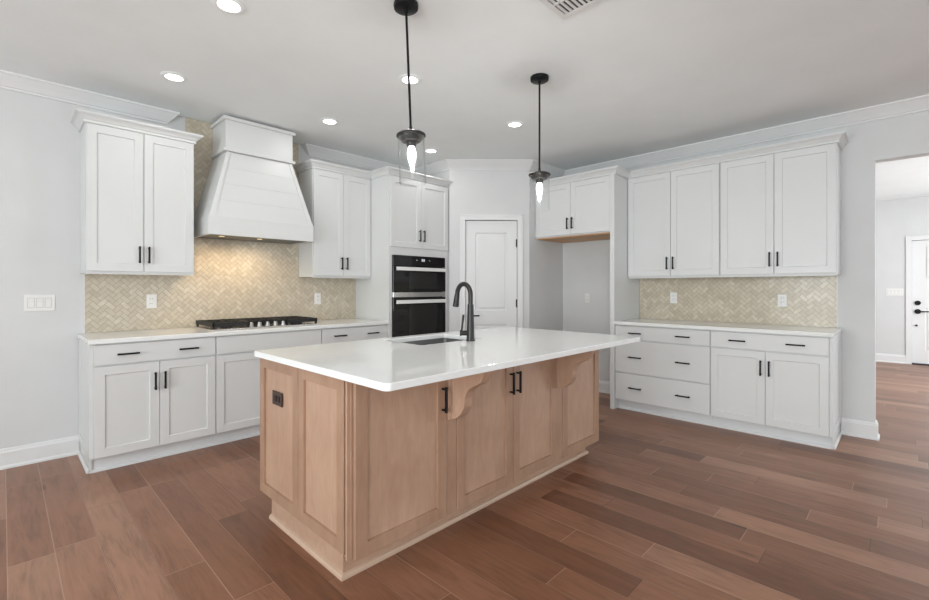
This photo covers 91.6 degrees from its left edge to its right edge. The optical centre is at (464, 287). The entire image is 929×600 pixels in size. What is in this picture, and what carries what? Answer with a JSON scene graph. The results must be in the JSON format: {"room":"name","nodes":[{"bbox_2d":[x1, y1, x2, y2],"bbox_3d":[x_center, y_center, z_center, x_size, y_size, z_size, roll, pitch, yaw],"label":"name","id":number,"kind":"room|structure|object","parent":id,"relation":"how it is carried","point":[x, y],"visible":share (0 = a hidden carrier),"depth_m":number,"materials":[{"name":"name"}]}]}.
{"room":"kitchen","nodes":[
{"label":"kitchen","id":0,"kind":"room"},
{"bbox_2d":[0,88,465,450],"bbox_3d":[-2.749,-0.115,3.714,0.120,2.750,8.907,0,0,44],"label":"wall","id":1,"kind":"structure","parent":0,"point":[40,143],"depth_m":3.28,"materials":[{"name":"paint"}]},
{"bbox_2d":[0,435,78,469],"bbox_3d":[-4.326,1.190,1.997,0.026,0.140,4.007,0,0,44],"label":"baseboard","id":2,"kind":"structure","parent":1,"relation":"attached to","point":[16,456],"depth_m":3.27,"materials":[{"name":"wood"}]},
{"bbox_2d":[24,295,54,310],"bbox_3d":[-3.084,0.108,3.278,0.010,0.118,0.165,0,0,44],"label":"light switch","id":3,"kind":"object","parent":1,"relation":"attached to","point":[31,302],"visible":1,"depth_m":3.27,"materials":[{"name":"white plastic"}]},
{"bbox_2d":[0,69,179,124],"bbox_3d":[-4.114,-1.440,2.241,0.188,0.100,4.653,0,0,44],"label":"trim","id":4,"kind":"structure","parent":1,"relation":"attached to","point":[12,81],"depth_m":3.41,"materials":[{"name":"wood"}]},
{"bbox_2d":[71,108,202,275],"bbox_3d":[-2.559,-0.679,3.561,0.363,1.154,0.798,0,0,44],"label":"upper cabinet","id":5,"kind":"object","parent":1,"relation":"attached to","point":[137,183],"visible":1,"depth_m":3.43,"materials":[{"name":"paint"}]},
{"bbox_2d":[84,118,355,332],"bbox_3d":[-2.079,-0.572,4.305,0.010,1.833,2.386,0,0,44],"label":"tile backsplash","id":6,"kind":"structure","parent":1,"relation":"attached to","point":[232,279],"depth_m":4.10,"materials":[{"name":"tile"}]},
{"bbox_2d":[146,294,156,307],"bbox_3d":[-2.605,0.112,3.758,0.012,0.116,0.072,0,0,44],"label":"wall outlet","id":7,"kind":"object","parent":6,"relation":"attached to","point":[151,299],"visible":1,"depth_m":3.75,"materials":[{"name":"white plastic"}]},
{"bbox_2d":[314,293,320,303],"bbox_3d":[-1.568,0.114,4.819,0.012,0.116,0.072,0,0,44],"label":"wall outlet","id":8,"kind":"object","parent":6,"relation":"attached to","point":[317,296],"visible":1,"depth_m":4.81,"materials":[{"name":"white plastic"}]},
{"bbox_2d":[194,115,313,244],"bbox_3d":[-1.919,-0.954,4.143,0.448,1.028,0.910,0,0,44],"label":"range hood","id":9,"kind":"object","parent":1,"relation":"attached to","point":[252,192],"visible":1,"depth_m":3.99,"materials":[{"name":"paint"}]},
{"bbox_2d":[294,159,370,278],"bbox_3d":[-1.374,-0.679,4.773,0.363,1.154,0.728,0,0,44],"label":"upper cabinet","id":10,"kind":"object","parent":1,"relation":"attached to","point":[337,201],"visible":0.99,"depth_m":4.64,"materials":[{"name":"paint"}]},
{"bbox_2d":[416,171,445,186],"bbox_3d":[-0.396,-0.115,5.604,0.602,2.750,0.110,0,0,44],"label":"wall","id":11,"kind":"structure","parent":0,"point":[442,175],"depth_m":5.42,"materials":[{"name":"paint"}]},
{"bbox_2d":[0,361,928,599],"bbox_3d":[2.411,1.300,2.538,9.400,0.080,14.500,0,0,44],"label":"floor","id":12,"kind":"structure","parent":0,"point":[657,507],"depth_m":2.35,"materials":[{"name":"brown wood"}]},
{"bbox_2d":[78,336,215,473],"bbox_3d":[-2.436,0.819,3.478,0.647,0.882,0.778,0,0,44],"label":"base cabinet","id":13,"kind":"object","parent":12,"relation":"on","point":[140,401],"visible":0.94,"depth_m":3.24,"materials":[{"name":"paint"}]},
{"bbox_2d":[212,329,320,445],"bbox_3d":[-1.849,0.819,4.079,0.647,0.882,0.898,0,0,44],"label":"base cabinet","id":14,"kind":"object","parent":12,"relation":"on","point":[237,367],"visible":0.27,"depth_m":3.71,"materials":[{"name":"paint"}]},
{"bbox_2d":[77,318,388,344],"bbox_3d":[-1.868,0.361,4.071,0.639,0.031,2.426,0,0,44],"label":"countertop","id":15,"kind":"structure","parent":14,"relation":"on","point":[188,332],"depth_m":3.58,"materials":[{"name":"white stone"}]},
{"bbox_2d":[194,316,318,330],"bbox_3d":[-1.871,0.315,4.112,0.495,0.062,0.928,0,0,44],"label":"cooktop","id":16,"kind":"object","parent":15,"relation":"in","point":[283,321],"visible":1,"depth_m":3.96,"materials":[{"name":"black metal"}]},
{"bbox_2d":[321,324,386,343],"bbox_3d":[-1.274,0.819,4.666,0.647,0.882,0.740,0,0,44],"label":"base cabinet","id":17,"kind":"object","parent":12,"relation":"on","point":[355,333],"visible":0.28,"depth_m":4.44,"materials":[{"name":"paint"}]},
{"bbox_2d":[356,166,452,337],"bbox_3d":[-0.708,0.002,5.216,0.696,2.516,0.939,0,0,44],"label":"tall cabinet","id":18,"kind":"object","parent":12,"relation":"on","point":[409,217],"visible":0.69,"depth_m":4.90,"materials":[{"name":"paint"}]},
{"bbox_2d":[392,255,445,336],"bbox_3d":[-0.672,0.204,5.180,0.616,1.104,0.750,0,0,44],"label":"wall oven","id":19,"kind":"object","parent":18,"relation":"in","point":[418,283],"visible":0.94,"depth_m":4.96,"materials":[{"name":"black glass"}]},
{"bbox_2d":[260,338,598,581],"bbox_3d":[0.024,0.819,2.867,1.165,0.882,2.134,0,0,44],"label":"kitchen island","id":20,"kind":"object","parent":12,"relation":"on","point":[357,476],"visible":0.8,"depth_m":2.23,"materials":[{"name":"brown wood"}]},
{"bbox_2d":[272,390,281,406],"bbox_3d":[-0.980,0.579,2.362,0.116,0.072,0.012,0,0,44],"label":"wall outlet","id":21,"kind":"object","parent":20,"relation":"attached to","point":[276,396],"visible":1,"depth_m":2.35,"materials":[{"name":"brown plastic"}]},
{"bbox_2d":[254,327,639,391],"bbox_3d":[0.041,0.361,2.845,1.244,0.031,2.194,0,0,44],"label":"island countertop","id":22,"kind":"structure","parent":20,"relation":"on","point":[382,364],"depth_m":2.38,"materials":[{"name":"white stone"}]},
{"bbox_2d":[401,338,462,344],"bbox_3d":[-0.205,0.478,3.066,0.424,0.200,0.586,0,0,44],"label":"sink","id":23,"kind":"object","parent":22,"relation":"in","point":[439,340],"visible":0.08,"depth_m":3.32,"materials":[{"name":"silver metal"}]},
{"bbox_2d":[453,282,474,340],"bbox_3d":[-0.020,0.152,2.980,0.188,0.387,0.095,0,0,44],"label":"kitchen faucet","id":24,"kind":"object","parent":22,"relation":"on","point":[469,332],"visible":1,"depth_m":2.93,"materials":[{"name":"grey metal"}]},
{"bbox_2d":[610,174,639,408],"bbox_3d":[1.757,0.038,4.926,0.046,2.444,0.630,0,0,44],"label":"end panel","id":25,"kind":"object","parent":12,"relation":"on","point":[624,292],"visible":0.58,"depth_m":4.77,"materials":[{"name":"paint"}]},
{"bbox_2d":[615,324,712,425],"bbox_3d":[2.089,0.819,4.585,0.902,0.882,0.647,0,0,44],"label":"base cabinet","id":26,"kind":"object","parent":12,"relation":"on","point":[666,373],"visible":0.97,"depth_m":4.34,"materials":[{"name":"paint"}]},
{"bbox_2d":[614,318,841,336],"bbox_3d":[2.405,0.361,4.287,1.770,0.031,0.638,0,0,44],"label":"countertop","id":27,"kind":"structure","parent":26,"relation":"on","point":[720,326],"depth_m":4.05,"materials":[{"name":"white stone"}]},
{"bbox_2d":[711,330,841,449],"bbox_3d":[2.723,0.819,3.965,0.868,0.882,0.647,0,0,44],"label":"base cabinet","id":28,"kind":"object","parent":12,"relation":"on","point":[777,386],"visible":0.97,"depth_m":3.73,"materials":[{"name":"paint"}]},
{"bbox_2d":[0,0,928,200],"bbox_3d":[2.411,-1.540,2.538,9.400,0.100,14.500,0,0,44],"label":"ceiling","id":29,"kind":"structure","parent":0,"point":[628,78],"depth_m":3.04,"materials":[{"name":"paint"}]},
{"bbox_2d":[160,71,187,82],"bbox_3d":[-2.048,-1.485,3.183,0.166,0.010,0.166,0,0,44],"label":"recessed light","id":30,"kind":"object","parent":29,"relation":"in","point":[171,76],"visible":1,"depth_m":3.17,"materials":[{"name":"paint"}]},
{"bbox_2d":[211,0,245,14],"bbox_3d":[-1.239,-1.485,2.373,0.166,0.010,0.166,0,0,44],"label":"recessed light","id":31,"kind":"object","parent":29,"relation":"in","point":[235,7],"visible":1,"depth_m":2.38,"materials":[{"name":"paint"}]},
{"bbox_2d":[320,118,338,124],"bbox_3d":[-1.204,-1.485,4.031,0.166,0.010,0.166,0,0,44],"label":"recessed light","id":32,"kind":"object","parent":29,"relation":"in","point":[330,121],"visible":1,"depth_m":4.02,"materials":[{"name":"paint"}]},
{"bbox_2d":[393,0,425,183],"bbox_3d":[-0.286,-1.019,2.368,0.171,0.946,0.155,0,0,-9],"label":"pendant light","id":33,"kind":"object","parent":29,"relation":"hanging from","point":[410,137],"visible":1,"depth_m":2.35,"materials":[{"name":"black metal"}]},
{"bbox_2d":[406,141,415,146],"bbox_3d":[-0.279,-0.755,2.369,0.052,0.027,0.052,-2,0,44],"label":"socket","id":34,"kind":"object","parent":33,"relation":"attached to","point":[408,143],"depth_m":2.35,"materials":[{"name":"grey"}]},
{"bbox_2d":[398,74,421,84],"bbox_3d":[-0.389,-1.485,3.221,0.166,0.010,0.166,0,0,44],"label":"recessed light","id":35,"kind":"object","parent":29,"relation":"in","point":[414,79],"visible":0.93,"depth_m":3.21,"materials":[{"name":"paint"}]},
{"bbox_2d":[423,148,438,152],"bbox_3d":[-0.363,-1.485,4.895,0.166,0.010,0.166,0,0,44],"label":"recessed light","id":36,"kind":"object","parent":29,"relation":"in","point":[428,150],"visible":0.98,"depth_m":4.87,"materials":[{"name":"paint"}]},
{"bbox_2d":[506,121,523,127],"bbox_3d":[0.459,-1.485,4.104,0.166,0.010,0.166,0,0,44],"label":"recessed light","id":37,"kind":"object","parent":29,"relation":"in","point":[513,124],"visible":1,"depth_m":4.09,"materials":[{"name":"paint"}]},
{"bbox_2d":[528,73,550,210],"bbox_3d":[0.530,-1.019,3.190,0.155,0.942,0.155,0,0,19],"label":"pendant light","id":38,"kind":"object","parent":29,"relation":"hanging from","point":[539,176],"visible":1,"depth_m":3.17,"materials":[{"name":"black metal"}]},
{"bbox_2d":[539,0,602,19],"bbox_3d":[0.550,-1.485,2.238,0.366,0.010,0.363,0,0,44],"label":"ceiling vent","id":39,"kind":"object","parent":29,"relation":"in","point":[564,9],"visible":1,"depth_m":2.38,"materials":[{"name":"white metal"}]},
{"bbox_2d":[446,170,528,331],"bbox_3d":[0.272,-0.115,5.377,0.983,2.750,0.120,0,0,-1],"label":"wall","id":40,"kind":"structure","parent":0,"point":[470,191],"depth_m":5.32,"materials":[{"name":"paint"}]},
{"bbox_2d":[466,221,516,329],"bbox_3d":[0.319,0.229,5.324,0.614,2.046,0.093,0,0,-1],"label":"door","id":41,"kind":"structure","parent":40,"relation":"in","point":[491,246],"depth_m":5.34,"materials":[{"name":"wood"}]},
{"bbox_2d":[460,214,522,329],"bbox_3d":[0.316,0.199,5.307,0.739,2.122,0.022,0,0,-1],"label":"trim","id":42,"kind":"structure","parent":40,"relation":"attached to","point":[463,217],"depth_m":5.30,"materials":[{"name":"wood"}]},
{"bbox_2d":[529,170,562,330],"bbox_3d":[0.979,-0.115,5.621,0.110,2.750,0.727,0,0,44],"label":"wall","id":43,"kind":"structure","parent":0,"point":[545,257],"depth_m":5.55,"materials":[{"name":"paint"}]},
{"bbox_2d":[563,110,928,430],"bbox_3d":[3.627,-0.115,3.625,9.122,2.750,0.120,0,0,44],"label":"wall","id":44,"kind":"structure","parent":0,"point":[586,265],"depth_m":3.84,"materials":[{"name":"paint"}]},
{"bbox_2d":[533,165,629,242],"bbox_3d":[1.423,-0.917,5.234,1.060,0.678,0.658,0,0,44],"label":"upper cabinet","id":45,"kind":"object","parent":44,"relation":"attached to","point":[579,211],"visible":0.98,"depth_m":5.03,"materials":[{"name":"paint"}]},
{"bbox_2d":[585,293,589,302],"bbox_3d":[1.522,0.125,5.593,0.072,0.116,0.012,0,0,44],"label":"wall outlet","id":46,"kind":"object","parent":44,"relation":"attached to","point":[587,295],"visible":1,"depth_m":5.59,"materials":[{"name":"white plastic"}]},
{"bbox_2d":[599,380,609,393],"bbox_3d":[1.315,1.190,5.240,1.017,0.140,0.802,0,0,44],"label":"baseboard","id":47,"kind":"structure","parent":44,"relation":"attached to","point":[604,386],"depth_m":5.42,"materials":[{"name":"wood"}]},
{"bbox_2d":[302,94,928,177],"bbox_3d":[3.004,-1.440,3.627,9.550,0.100,2.386,0,0,27],"label":"trim","id":48,"kind":"structure","parent":44,"relation":"attached to","point":[920,103],"depth_m":4.72,"materials":[{"name":"wood"}]},
{"bbox_2d":[628,154,719,278],"bbox_3d":[2.190,-0.679,4.690,0.903,1.154,0.363,0,0,44],"label":"upper cabinet","id":49,"kind":"object","parent":44,"relation":"attached to","point":[674,216],"visible":0.98,"depth_m":4.56,"materials":[{"name":"paint"}]},
{"bbox_2d":[640,275,837,327],"bbox_3d":[2.615,0.117,4.522,1.740,0.455,0.010,0,0,44],"label":"tile backsplash","id":50,"kind":"structure","parent":44,"relation":"attached to","point":[812,301],"depth_m":4.40,"materials":[{"name":"tile"}]},
{"bbox_2d":[670,292,676,302],"bbox_3d":[2.254,0.107,4.866,0.072,0.116,0.012,0,0,44],"label":"wall outlet","id":51,"kind":"object","parent":50,"relation":"attached to","point":[673,295],"visible":1,"depth_m":4.87,"materials":[{"name":"white plastic"}]},
{"bbox_2d":[778,294,786,306],"bbox_3d":[2.948,0.117,4.188,0.072,0.116,0.012,0,0,44],"label":"wall outlet","id":52,"kind":"object","parent":50,"relation":"attached to","point":[782,298],"visible":1,"depth_m":4.18,"materials":[{"name":"white plastic"}]},
{"bbox_2d":[718,131,848,276],"bbox_3d":[2.840,-0.679,4.054,0.914,1.154,0.363,0,0,44],"label":"upper cabinet","id":53,"kind":"object","parent":44,"relation":"attached to","point":[780,213],"visible":1,"depth_m":3.93,"materials":[{"name":"paint"}]},
{"bbox_2d":[841,418,879,440],"bbox_3d":[3.063,1.190,4.175,1.143,0.140,0.172,0,0,44],"label":"baseboard","id":54,"kind":"structure","parent":44,"relation":"attached to","point":[849,427],"depth_m":3.80,"materials":[{"name":"wood"}]},
{"bbox_2d":[876,196,928,354],"bbox_3d":[7.769,-0.115,7.173,3.720,2.750,0.120,0,0,44],"label":"wall","id":55,"kind":"structure","parent":0,"point":[896,219],"depth_m":7.60,"materials":[{"name":"paint"}]},
{"bbox_2d":[876,353,905,363],"bbox_3d":[6.860,1.190,7.960,1.320,0.140,0.026,0,0,44],"label":"baseboard","id":56,"kind":"structure","parent":55,"relation":"attached to","point":[891,358],"depth_m":7.62,"materials":[{"name":"wood"}]},
{"bbox_2d":[886,289,902,295],"bbox_3d":[7.238,0.077,7.600,0.195,0.102,0.010,0,0,44],"label":"light switch","id":57,"kind":"object","parent":55,"relation":"attached to","point":[889,292],"visible":1,"depth_m":7.60,"materials":[{"name":"white plastic"}]},
{"bbox_2d":[906,235,928,363],"bbox_3d":[7.712,0.203,7.133,1.055,2.115,0.018,0,0,44],"label":"trim","id":58,"kind":"structure","parent":55,"relation":"attached to","point":[909,239],"depth_m":7.46,"materials":[{"name":"wood"}]},
{"bbox_2d":[912,240,928,363],"bbox_3d":[7.732,0.237,7.154,0.907,2.030,0.108,0,0,44],"label":"door","id":59,"kind":"structure","parent":55,"relation":"in","point":[920,249],"depth_m":7.41,"materials":[{"name":"wood"}]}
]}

